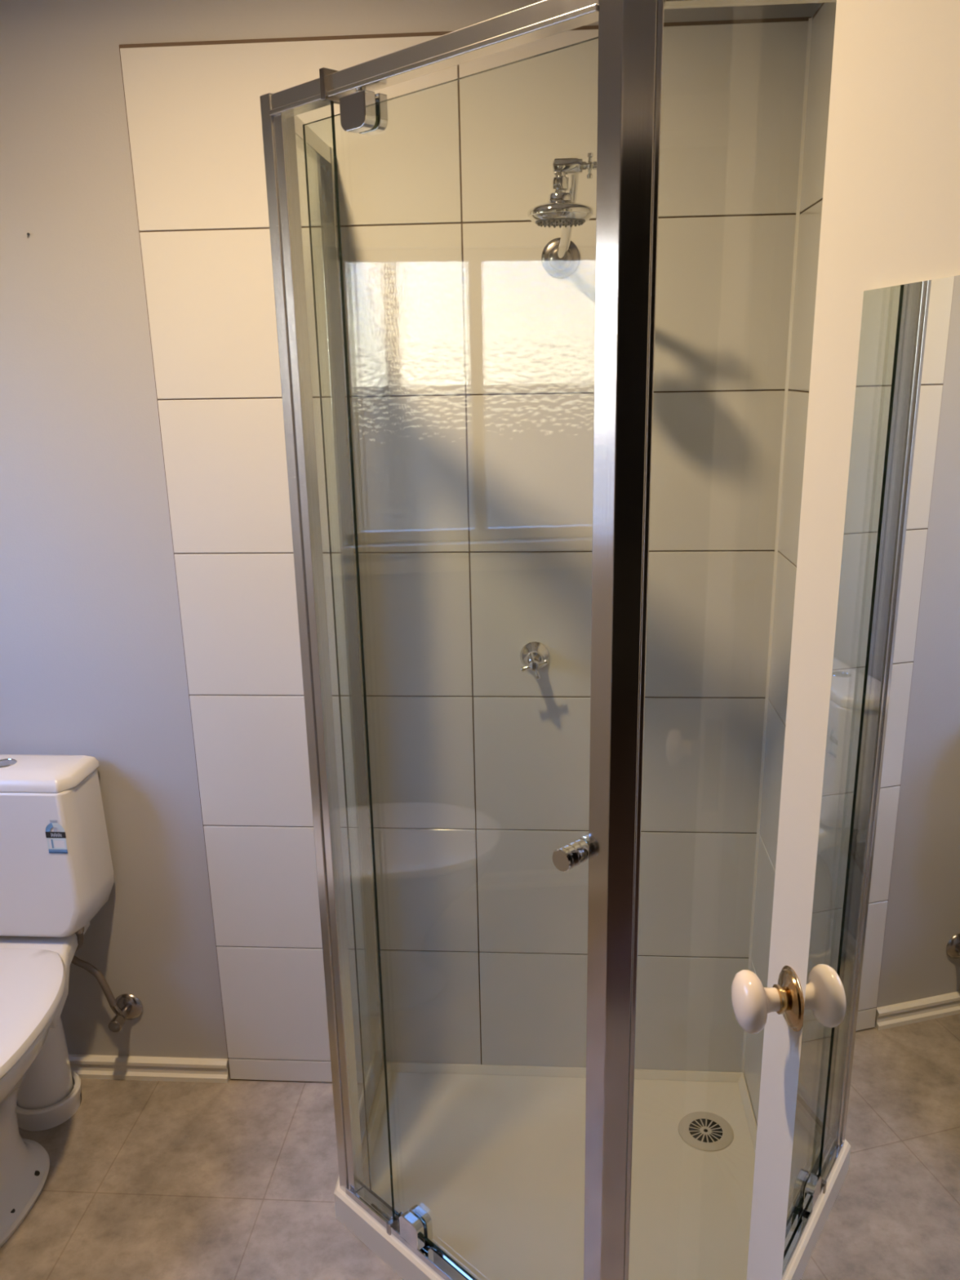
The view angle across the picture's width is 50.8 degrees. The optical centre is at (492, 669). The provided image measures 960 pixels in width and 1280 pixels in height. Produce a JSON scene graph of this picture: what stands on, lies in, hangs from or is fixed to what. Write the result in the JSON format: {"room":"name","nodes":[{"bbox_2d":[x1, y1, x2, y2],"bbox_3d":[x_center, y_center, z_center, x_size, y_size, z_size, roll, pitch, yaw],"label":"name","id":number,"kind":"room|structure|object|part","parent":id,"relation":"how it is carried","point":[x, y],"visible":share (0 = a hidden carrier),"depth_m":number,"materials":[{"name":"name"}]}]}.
{"room":"bathroom","nodes":[
{"label":"bathroom","id":0,"kind":"room"},
{"bbox_2d":[0,1078,751,1279],"bbox_3d":[-0.626,1.665,0.257,2.326,0.100,4.710,0,17,4],"label":"floor","id":1,"kind":"structure","parent":0,"point":[235,1180],"depth_m":2.08,"materials":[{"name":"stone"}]},
{"bbox_2d":[0,754,116,1247],"bbox_3d":[-1.047,0.678,1.945,0.420,0.840,0.746,0,17,4],"label":"toilet","id":2,"kind":"object","parent":1,"relation":"on","point":[56,868],"visible":1,"depth_m":2.09,"materials":[{"name":"white ceramic"}]},
{"bbox_3d":[-1.053,0.696,1.862,0.412,0.014,0.565,0,17,4],"label":"seat","id":3,"kind":"part","parent":2,"relation":"part of","materials":[{"name":"white plastic"}]},
{"bbox_3d":[-1.054,0.677,1.855,0.420,0.025,0.574,0,17,4],"label":"lid","id":4,"kind":"part","parent":2,"relation":"part of","materials":[{"name":"white plastic"}]},
{"bbox_2d":[15,1016,81,1131],"bbox_3d":[-1.027,0.851,2.178,0.154,0.373,0.329,0,17,4],"label":"outlet","id":5,"kind":"object","parent":2,"relation":"attached to","point":[47,1095],"depth_m":2.24,"materials":[{"name":"white ceramic"}]},
{"bbox_3d":[-1.034,0.211,2.118,0.366,0.038,0.146,0,17,4],"label":"cistern lid","id":6,"kind":"part","parent":2,"relation":"part of","materials":[{"name":"white ceramic"}]},
{"bbox_2d":[333,1062,757,1279],"bbox_3d":[0.115,1.061,1.946,0.858,0.066,0.817,0,17,4],"label":"shower tray","id":7,"kind":"object","parent":1,"relation":"on","point":[495,1155],"visible":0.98,"depth_m":2.06,"materials":[{"name":"beige plastic"}]},
{"bbox_2d":[259,0,836,1279],"bbox_3d":[0.008,0.132,1.584,0.298,1.925,1.171,-16,22,-40],"label":"shower enclosure","id":8,"kind":"object","parent":7,"relation":"on","point":[630,37],"visible":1,"depth_m":1.34,"materials":[{"name":"silver metal"}]},
{"bbox_3d":[-0.291,0.100,1.719,0.051,1.920,0.063,0,17,4],"label":"corner post","id":9,"kind":"part","parent":8,"relation":"part of","materials":[{"name":"silver metal"}]},
{"bbox_3d":[-0.306,-0.859,1.629,0.024,0.027,0.310,0,17,4],"label":"head rail","id":10,"kind":"part","parent":8,"relation":"part of","materials":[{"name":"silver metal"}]},
{"bbox_3d":[-0.243,0.120,1.658,0.123,1.887,0.005,15,23,42],"label":"fixed pane","id":11,"kind":"part","parent":8,"relation":"part of","materials":[{"name":"clear glass"}]},
{"bbox_3d":[-0.275,0.957,2.171,0.024,0.018,0.310,0,17,4],"label":"sill rail","id":12,"kind":"part","parent":8,"relation":"part of","materials":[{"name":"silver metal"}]},
{"bbox_3d":[-0.063,1.069,1.781,0.593,0.019,0.034,15,23,42],"label":"sill rail","id":13,"kind":"part","parent":8,"relation":"part of","materials":[{"name":"silver metal"}]},
{"bbox_3d":[-0.095,-0.746,1.239,0.593,0.028,0.031,15,23,42],"label":"head rail","id":14,"kind":"part","parent":8,"relation":"part of","materials":[{"name":"silver metal"}]},
{"bbox_3d":[-0.057,0.170,1.496,0.411,1.840,0.354,0,17,4],"label":"door pane","id":15,"kind":"part","parent":8,"relation":"part of","materials":[{"name":"clear glass"}]},
{"bbox_3d":[0.121,0.236,1.334,0.031,0.031,0.094,15,23,42],"label":"door knob","id":16,"kind":"part","parent":8,"relation":"part of","materials":[{"name":"silver metal"}]},
{"bbox_3d":[0.156,0.217,1.299,0.065,1.920,0.047,0,17,4],"label":"corner post","id":17,"kind":"part","parent":8,"relation":"part of","materials":[{"name":"silver metal"}]},
{"bbox_3d":[0.313,-0.685,1.010,0.280,0.027,0.025,0,17,4],"label":"head rail","id":18,"kind":"part","parent":8,"relation":"part of","materials":[{"name":"silver metal"}]},
{"bbox_2d":[0,0,817,1084],"bbox_3d":[-0.496,-0.258,2.076,2.326,2.540,0.115,0,17,4],"label":"wall","id":19,"kind":"structure","parent":0,"point":[149,623],"depth_m":1.99,"materials":[{"name":"white tile"}]},
{"bbox_2d":[108,993,142,1032],"bbox_3d":[-0.855,0.799,2.331,0.070,0.070,0.081,0,17,4],"label":"tap","id":20,"kind":"object","parent":19,"relation":"attached to","point":[127,1006],"visible":0.98,"depth_m":2.35,"materials":[{"name":"silver metal"}]},
{"bbox_2d":[110,1003,123,1014],"bbox_3d":[-0.864,0.784,2.330,0.031,0.039,0.017,-5,17,-13],"label":"outlet","id":21,"kind":"object","parent":20,"relation":"attached to","point":[117,1009],"depth_m":2.32,"materials":[{"name":"silver metal"}]},
{"bbox_3d":[-0.856,0.801,2.325,0.030,0.030,0.069,0,17,4],"label":"handle","id":22,"kind":"part","parent":20,"relation":"part of","materials":[{"name":"silver metal"}]},
{"bbox_2d":[68,1053,230,1083],"bbox_3d":[-1.083,0.947,2.423,0.916,0.052,0.020,0,17,4],"label":"baseboard","id":23,"kind":"structure","parent":19,"relation":"attached to","point":[86,1066],"depth_m":2.40,"materials":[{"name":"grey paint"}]},
{"bbox_2d":[520,641,550,679],"bbox_3d":[0.083,-0.018,2.015,0.061,0.061,0.071,0,17,4],"label":"tap","id":24,"kind":"object","parent":19,"relation":"attached to","point":[535,656],"visible":1,"depth_m":2.03,"materials":[{"name":"silver metal"}]},
{"bbox_3d":[0.082,-0.009,1.991,0.055,0.055,0.018,0,17,4],"label":"cross handle","id":25,"kind":"part","parent":24,"relation":"part of","materials":[{"name":"silver metal"}]},
{"bbox_2d":[527,152,596,278],"bbox_3d":[0.115,-0.742,1.665,0.108,0.157,0.323,0,17,4],"label":"shower","id":26,"kind":"object","parent":19,"relation":"attached to","point":[560,258],"visible":1,"depth_m":1.54,"materials":[{"name":"silver metal"}]},
{"bbox_3d":[0.105,-0.692,1.565,0.078,0.005,0.078,0,17,4],"label":"spray plate","id":27,"kind":"part","parent":26,"relation":"part of","materials":[{"name":"grey metal"}]},
{"bbox_3d":[0.124,-0.752,1.675,0.020,0.119,0.259,-1,17,-1],"label":"arm","id":28,"kind":"part","parent":26,"relation":"part of","materials":[{"name":"silver metal"}]},
{"bbox_2d":[743,2,836,1126],"bbox_3d":[0.542,0.037,1.028,0.110,2.540,1.950,0,17,4],"label":"wall","id":29,"kind":"structure","parent":0,"point":[823,26],"depth_m":1.83,"materials":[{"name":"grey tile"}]},
{"bbox_3d":[-0.625,0.298,0.219,2.326,2.540,0.100,0,17,4],"label":"wall","id":30,"kind":"structure","parent":0,"visible":0},
{"bbox_2d":[731,0,959,1279],"bbox_3d":[0.309,0.406,0.659,0.092,2.028,0.768,-3,17,-5],"label":"door","id":31,"kind":"structure","parent":30,"relation":"in","point":[891,214],"depth_m":0.81,"materials":[{"name":"white paint"}]},
{"bbox_3d":[0.251,0.315,0.961,0.043,0.058,0.058,0,17,4],"label":"knob","id":32,"kind":"part","parent":31,"relation":"part of","materials":[{"name":"beige ceramic"}]},
{"bbox_2d":[782,275,959,1279],"bbox_3d":[0.303,0.343,0.770,0.004,1.208,0.320,-3,17,-5],"label":"mirror","id":33,"kind":"object","parent":31,"relation":"attached to","point":[874,1192],"visible":1,"depth_m":0.74,"materials":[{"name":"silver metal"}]}
]}

